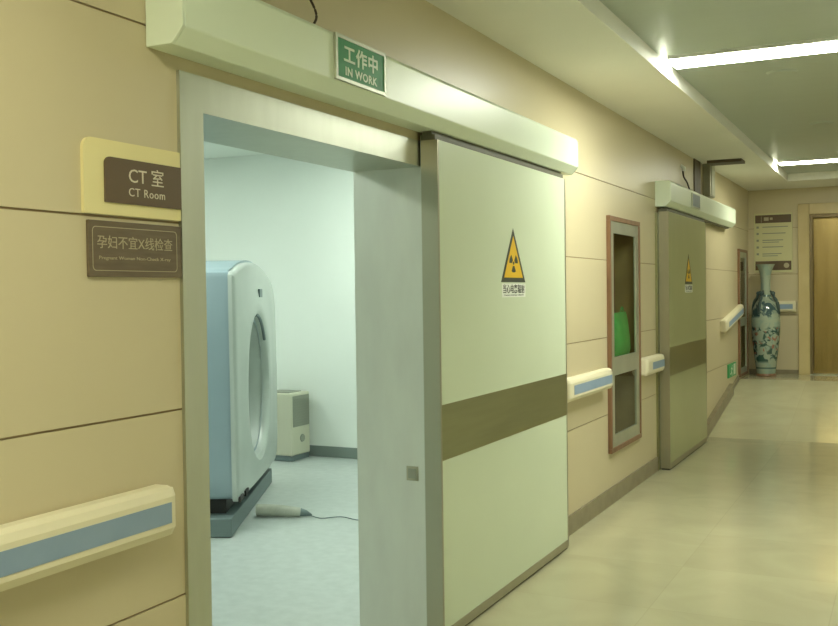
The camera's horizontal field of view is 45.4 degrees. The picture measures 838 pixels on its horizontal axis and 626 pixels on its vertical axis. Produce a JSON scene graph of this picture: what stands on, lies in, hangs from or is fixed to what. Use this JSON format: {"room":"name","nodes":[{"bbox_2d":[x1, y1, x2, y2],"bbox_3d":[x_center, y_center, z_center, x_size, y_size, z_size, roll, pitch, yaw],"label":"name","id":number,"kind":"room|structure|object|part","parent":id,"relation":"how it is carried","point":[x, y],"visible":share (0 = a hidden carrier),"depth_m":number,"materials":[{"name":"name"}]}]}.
{"room":"hospital corridor","nodes":[
{"label":"hospital corridor","id":0,"kind":"room"},
{"bbox_2d":[204,141,263,158],"bbox_3d":[-3.264,-1.481,5.512,6.170,0.100,9.100,0,1,26],"label":"ceiling","id":1,"kind":"structure","parent":0,"point":[211,150],"depth_m":9.55,"materials":[{"name":"white paint"}]},
{"bbox_2d":[204,154,356,447],"bbox_3d":[-1.222,-0.116,9.672,6.170,2.950,0.100,0,1,26],"label":"wall","id":2,"kind":"structure","parent":0,"point":[292,219],"depth_m":9.55,"materials":[{"name":"white paint"}]},
{"bbox_2d":[309,445,356,458],"bbox_3d":[-1.236,1.310,9.652,6.155,0.100,0.015,0,1,26],"label":"baseboard","id":3,"kind":"structure","parent":2,"relation":"attached to","point":[315,450],"depth_m":9.43,"materials":[{"name":"grey"}]},
{"bbox_2d":[211,456,359,625],"bbox_3d":[-3.076,1.518,5.500,6.500,0.098,9.100,0,1,26],"label":"floor","id":4,"kind":"structure","parent":0,"point":[272,570],"depth_m":5.87,"materials":[{"name":"plastic"}]},
{"bbox_2d":[206,260,276,537],"bbox_3d":[-1.664,0.519,7.335,1.016,1.781,2.001,-1,1,0],"label":"scanner","id":5,"kind":"object","parent":4,"relation":"on","point":[241,328],"visible":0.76,"depth_m":6.57,"materials":[{"name":"white plastic"}]},
{"bbox_3d":[-1.185,0.106,7.484,0.024,0.216,0.420,-1,1,0],"label":"bore trim","id":6,"kind":"part","parent":5,"relation":"part of","materials":[{"name":"grey plastic"}]},
{"bbox_2d":[255,504,311,516],"bbox_3d":[-0.934,1.366,6.938,0.386,0.082,0.085,-1,1,7],"label":"cable sleeve","id":7,"kind":"object","parent":4,"relation":"on","point":[261,509],"visible":1,"depth_m":6.91,"materials":[{"name":"grey plastic"}]},
{"bbox_2d":[275,390,309,461],"bbox_3d":[-1.256,1.048,9.413,0.370,0.632,0.310,0,1,26],"label":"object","id":8,"kind":"object","parent":4,"relation":"on","point":[293,432],"visible":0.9,"depth_m":9.26,"materials":[{"name":"beige plastic"}]},
{"bbox_2d":[277,390,300,392],"bbox_3d":[-1.265,0.736,9.409,0.240,0.008,0.210,0,1,26],"label":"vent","id":9,"kind":"object","parent":8,"relation":"attached to","point":[278,391],"depth_m":9.36,"materials":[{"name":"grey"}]},
{"bbox_2d":[292,394,308,427],"bbox_3d":[-1.099,0.907,9.332,0.007,0.285,0.270,0,1,26],"label":"grille","id":10,"kind":"object","parent":8,"relation":"attached to","point":[300,402],"depth_m":9.32,"materials":[{"name":"grey plastic"}]},
{"bbox_2d":[312,516,357,519],"bbox_3d":[-0.513,1.401,6.850,0.500,0.006,0.076,0,1,15],"label":"cable","id":11,"kind":"object","parent":4,"relation":"on","point":[312,516],"visible":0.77,"depth_m":6.87,"materials":[{"name":"grey plastic"}]},
{"bbox_2d":[0,0,748,625],"bbox_3d":[0.086,-0.015,4.969,0.345,3.000,19.000,0,1,26],"label":"wall","id":12,"kind":"structure","parent":0,"point":[91,378],"depth_m":2.78,"materials":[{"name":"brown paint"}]},
{"bbox_2d":[0,484,175,591],"bbox_3d":[-2.192,0.637,-0.171,0.082,0.148,6.735,0,1,26],"label":"wall handrail","id":13,"kind":"object","parent":12,"relation":"attached to","point":[36,547],"visible":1,"depth_m":2.51,"materials":[{"name":"beige plastic"}]},
{"bbox_2d":[80,137,181,220],"bbox_3d":[-0.788,-0.366,2.777,0.016,0.200,0.385,0,1,26],"label":"room sign","id":14,"kind":"object","parent":12,"relation":"attached to","point":[118,178],"visible":1,"depth_m":2.75,"materials":[{"name":"beige plastic"}]},
{"bbox_3d":[-0.768,-0.361,2.807,0.005,0.122,0.310,0,1,26],"label":"name plate","id":15,"kind":"part","parent":14,"relation":"part of","materials":[{"name":"brown plastic"}]},
{"bbox_2d":[86,219,181,277],"bbox_3d":[-0.785,-0.174,2.788,0.011,0.150,0.372,0,1,26],"label":"notice sign","id":16,"kind":"object","parent":12,"relation":"attached to","point":[113,248],"visible":1,"depth_m":2.77,"materials":[{"name":"brown plastic"}]},
{"bbox_2d":[176,70,426,625],"bbox_3d":[-0.464,0.366,3.820,0.347,2.200,1.735,0,1,26],"label":"door frame","id":17,"kind":"structure","parent":12,"relation":"attached to","point":[385,166],"depth_m":4.44,"materials":[{"name":"metal"}]},
{"bbox_2d":[406,466,417,480],"bbox_3d":[-0.030,0.714,4.459,0.056,0.064,0.007,0,1,26],"label":"wall switch","id":18,"kind":"object","parent":17,"relation":"attached to","point":[412,471],"visible":1,"depth_m":4.46,"materials":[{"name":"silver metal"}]},
{"bbox_2d":[145,0,577,175],"bbox_3d":[0.104,-0.896,4.469,0.132,0.231,3.720,0,1,26],"label":"housing","id":19,"kind":"object","parent":12,"relation":"attached to","point":[260,41],"visible":0.94,"depth_m":3.45,"materials":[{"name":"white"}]},
{"bbox_2d":[333,32,386,96],"bbox_3d":[-0.211,-0.903,3.661,0.010,0.161,0.372,0,1,26],"label":"sign","id":20,"kind":"object","parent":19,"relation":"attached to","point":[360,65],"visible":1,"depth_m":3.64,"materials":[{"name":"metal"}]},
{"bbox_2d":[420,134,568,625],"bbox_3d":[0.451,0.314,5.182,0.086,2.224,1.792,0,1,26],"label":"door","id":21,"kind":"structure","parent":12,"relation":"in","point":[493,225],"depth_m":4.87,"materials":[{"name":"cream painted metal"},{"name":"brown paint"},{"name":"steel"}]},
{"bbox_3d":[0.430,-0.786,5.165,0.070,0.025,1.786,0,1,26],"label":"rail","id":22,"kind":"part","parent":21,"relation":"part of","materials":[{"name":"yellow"}]},
{"bbox_3d":[0.490,-0.117,5.175,0.001,0.070,0.340,0,1,26],"label":"caption plate","id":23,"kind":"part","parent":21,"relation":"part of","materials":[{"name":"white"}]},
{"bbox_2d":[567,368,612,402],"bbox_3d":[1.102,0.466,6.556,0.082,0.148,1.000,0,1,26],"label":"wall handrail","id":24,"kind":"object","parent":12,"relation":"attached to","point":[582,385],"visible":0.69,"depth_m":6.46,"materials":[{"name":"beige plastic"}]},
{"bbox_2d":[606,215,641,453],"bbox_3d":[1.456,0.145,7.571,0.228,1.700,0.890,0,1,26],"label":"cabinet","id":25,"kind":"object","parent":12,"relation":"attached to","point":[625,394],"visible":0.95,"depth_m":7.87,"materials":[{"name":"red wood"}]},
{"bbox_2d":[613,233,614,312],"bbox_3d":[1.511,-0.156,7.854,0.044,0.930,0.044,0,1,26],"label":"pipe","id":26,"kind":"object","parent":25,"relation":"in","point":[613,233],"visible":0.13,"depth_m":7.84,"materials":[{"name":"red"}]},
{"bbox_2d":[614,307,629,355],"bbox_3d":[1.543,0.140,7.724,0.136,0.376,0.385,0,1,26],"label":"plastic bag","id":27,"kind":"object","parent":25,"relation":"in","point":[621,327],"visible":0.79,"depth_m":7.61,"materials":[{"name":"green plastic"}]},
{"bbox_2d":[641,354,664,375],"bbox_3d":[1.907,0.423,8.202,0.082,0.148,0.615,0,1,26],"label":"wall handrail","id":28,"kind":"object","parent":12,"relation":"attached to","point":[651,364],"visible":0.96,"depth_m":8.06,"materials":[{"name":"beige plastic"}]},
{"bbox_2d":[569,375,738,535],"bbox_3d":[0.064,1.218,4.467,0.050,0.457,18.020,0,1,26],"label":"baseboard","id":29,"kind":"structure","parent":12,"relation":"attached to","point":[586,513],"depth_m":7.53,"materials":[{"name":"stone"}]},
{"bbox_2d":[655,212,660,470],"bbox_3d":[2.395,0.224,9.274,0.016,2.190,1.730,0,1,26],"label":"door frame","id":30,"kind":"structure","parent":12,"relation":"attached to","point":[656,213],"depth_m":8.51,"materials":[{"name":"metal"}]},
{"bbox_2d":[658,208,706,469],"bbox_3d":[2.469,0.204,9.304,0.086,2.224,1.732,0,1,26],"label":"door","id":31,"kind":"structure","parent":12,"relation":"in","point":[682,237],"depth_m":9.00,"materials":[{"name":"metal"}]},
{"bbox_3d":[2.447,-0.895,9.286,0.070,0.025,1.726,0,1,26],"label":"rail","id":32,"kind":"part","parent":31,"relation":"part of","materials":[{"name":"yellow"}]},
{"bbox_2d":[680,164,689,188],"bbox_3d":[2.539,-1.273,9.514,0.057,0.260,0.239,0,1,37],"label":"cable","id":33,"kind":"object","parent":12,"relation":"attached to","point":[683,167],"visible":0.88,"depth_m":9.44,"materials":[{"name":"brown plastic"}]},
{"bbox_2d":[655,180,735,228],"bbox_3d":[2.834,-1.044,10.045,0.132,0.231,3.540,0,1,26],"label":"housing","id":34,"kind":"object","parent":12,"relation":"attached to","point":[670,195],"visible":0.98,"depth_m":9.25,"materials":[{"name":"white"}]},
{"bbox_2d":[691,192,699,208],"bbox_3d":[2.590,-1.046,9.379,0.014,0.130,0.370,0,1,26],"label":"sign","id":35,"kind":"object","parent":34,"relation":"attached to","point":[695,199],"visible":1,"depth_m":9.32,"materials":[{"name":"metal"}]},
{"bbox_2d":[693,158,744,197],"bbox_3d":[3.099,-1.366,10.252,0.430,0.370,0.760,0,1,26],"label":"bracket","id":36,"kind":"object","parent":12,"relation":"attached to","point":[708,170],"visible":0.9,"depth_m":10.28,"materials":[{"name":"metal"}]},
{"bbox_3d":[2.814,-1.360,10.146,0.012,0.370,0.320,0,1,26],"label":"plate","id":37,"kind":"part","parent":36,"relation":"part of","materials":[{"name":"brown metal"}]},
{"bbox_3d":[3.089,-1.393,10.529,0.008,0.323,0.170,0,1,26],"label":"duct lid","id":38,"kind":"part","parent":36,"relation":"part of","materials":[{"name":"metal"}]},
{"bbox_2d":[727,362,735,377],"bbox_3d":[3.770,0.684,12.083,0.013,0.160,0.580,0,1,26],"label":"exit sign","id":39,"kind":"object","parent":12,"relation":"attached to","point":[731,368],"visible":1,"depth_m":12.02,"materials":[{"name":"green plastic"}]},
{"bbox_2d":[720,304,743,332],"bbox_3d":[3.731,0.058,11.929,0.082,0.303,1.300,0,1,26],"label":"wall handrail","id":40,"kind":"object","parent":12,"relation":"attached to","point":[729,320],"visible":1,"depth_m":11.69,"materials":[{"name":"beige plastic"}]},
{"bbox_2d":[737,249,747,376],"bbox_3d":[4.063,-0.006,12.896,0.228,1.610,0.690,0,1,26],"label":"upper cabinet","id":41,"kind":"object","parent":12,"relation":"attached to","point":[742,255],"visible":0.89,"depth_m":13.08,"materials":[{"name":"red wood"}]},
{"bbox_3d":[4.150,-0.006,12.853,0.018,1.540,0.620,0,1,26],"label":"cabinet door","id":42,"kind":"part","parent":41,"relation":"part of","materials":[{"name":"wood"}]},
{"bbox_2d":[426,0,837,190],"bbox_3d":[1.703,-1.505,4.138,3.300,0.190,19.000,0,1,26],"label":"ceiling","id":43,"kind":"structure","parent":0,"point":[615,53],"depth_m":6.14,"materials":[{"name":"paint"}]},
{"bbox_2d":[309,0,317,23],"bbox_3d":[-0.406,-1.176,3.467,0.110,0.387,0.053,0,1,14],"label":"cable","id":44,"kind":"object","parent":43,"relation":"hanging from","point":[311,1],"visible":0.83,"depth_m":3.46,"materials":[{"name":"brown plastic"}]},
{"bbox_2d":[667,36,837,68],"bbox_3d":[2.053,-1.527,5.860,1.135,0.024,0.300,0,1,26],"label":"recessed light","id":45,"kind":"object","parent":43,"relation":"in","point":[826,44],"visible":1,"depth_m":5.85,"materials":[{"name":"white plastic"}]},
{"bbox_2d":[766,69,798,76],"bbox_3d":[2.345,-1.549,6.473,0.200,0.012,0.200,0,1,26],"label":"ceiling speaker","id":46,"kind":"object","parent":43,"relation":"attached to","point":[779,72],"visible":1,"depth_m":6.44,"materials":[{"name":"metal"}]},
{"bbox_2d":[777,157,837,165],"bbox_3d":[4.492,-1.659,10.843,1.135,0.024,0.300,0,1,26],"label":"recessed light","id":47,"kind":"object","parent":43,"relation":"in","point":[825,159],"visible":1,"depth_m":10.89,"materials":[{"name":"white plastic"}]},
{"bbox_2d":[810,121,833,125],"bbox_3d":[3.414,-1.604,8.499,0.200,0.012,0.200,0,1,26],"label":"ceiling speaker","id":48,"kind":"object","parent":43,"relation":"attached to","point":[820,123],"visible":1,"depth_m":8.45,"materials":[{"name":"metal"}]},
{"bbox_2d":[466,373,837,625],"bbox_3d":[1.806,1.276,4.329,3.300,0.500,19.300,0,1,26],"label":"floor","id":49,"kind":"structure","parent":0,"point":[742,530],"depth_m":6.13,"materials":[{"name":"beige tile"}]},
{"bbox_2d":[751,264,780,376],"bbox_3d":[4.500,0.092,13.013,0.361,1.447,0.361,0,1,15],"label":"floor vase","id":50,"kind":"object","parent":49,"relation":"on","point":[765,316],"visible":1,"depth_m":12.90,"materials":[{"name":"ceramic"}]},
{"bbox_2d":[748,186,837,369],"bbox_3d":[5.869,-0.300,12.878,3.750,3.000,0.300,0,1,26],"label":"wall","id":51,"kind":"structure","parent":0,"point":[784,285],"depth_m":13.22,"materials":[{"name":"brown paint"}]},
{"bbox_2d":[754,212,792,272],"bbox_3d":[4.685,-0.929,13.260,0.480,0.785,0.024,0,1,26],"label":"board","id":52,"kind":"object","parent":51,"relation":"attached to","point":[773,232],"visible":1,"depth_m":13.25,"materials":[{"name":"beige"}]},
{"bbox_2d":[749,369,798,373],"bbox_3d":[4.710,0.778,13.300,0.630,0.060,0.012,0,1,26],"label":"baseboard","id":53,"kind":"structure","parent":51,"relation":"attached to","point":[778,371],"depth_m":13.24,"materials":[{"name":"stone"}]},
{"bbox_2d":[778,301,796,311],"bbox_3d":[4.697,-0.086,13.245,0.540,0.148,0.082,0,1,26],"label":"wall handrail","id":54,"kind":"object","parent":51,"relation":"attached to","point":[785,306],"visible":0.44,"depth_m":13.14,"materials":[{"name":"beige plastic"}]},
{"bbox_2d":[798,202,837,375],"bbox_3d":[5.870,-0.312,12.755,1.950,2.230,0.180,0,1,26],"label":"door","id":55,"kind":"structure","parent":51,"relation":"in","point":[817,222],"depth_m":13.07,"materials":[{"name":"wood"},{"name":"metal"}]},
{"bbox_3d":[5.885,0.798,12.777,1.668,0.010,0.180,0,1,26],"label":"sill","id":56,"kind":"part","parent":55,"relation":"part of","materials":[{"name":"metal"}]},
{"bbox_3d":[5.878,-0.242,12.770,1.668,2.090,0.150,0,1,26],"label":"frame","id":57,"kind":"part","parent":55,"relation":"part of","materials":[{"name":"brown wood"}]},
{"bbox_3d":[5.540,-0.227,12.991,0.798,2.040,0.030,0,1,26],"label":"panel","id":58,"kind":"part","parent":55,"relation":"part of","materials":[{"name":"brown wood"}]}
]}

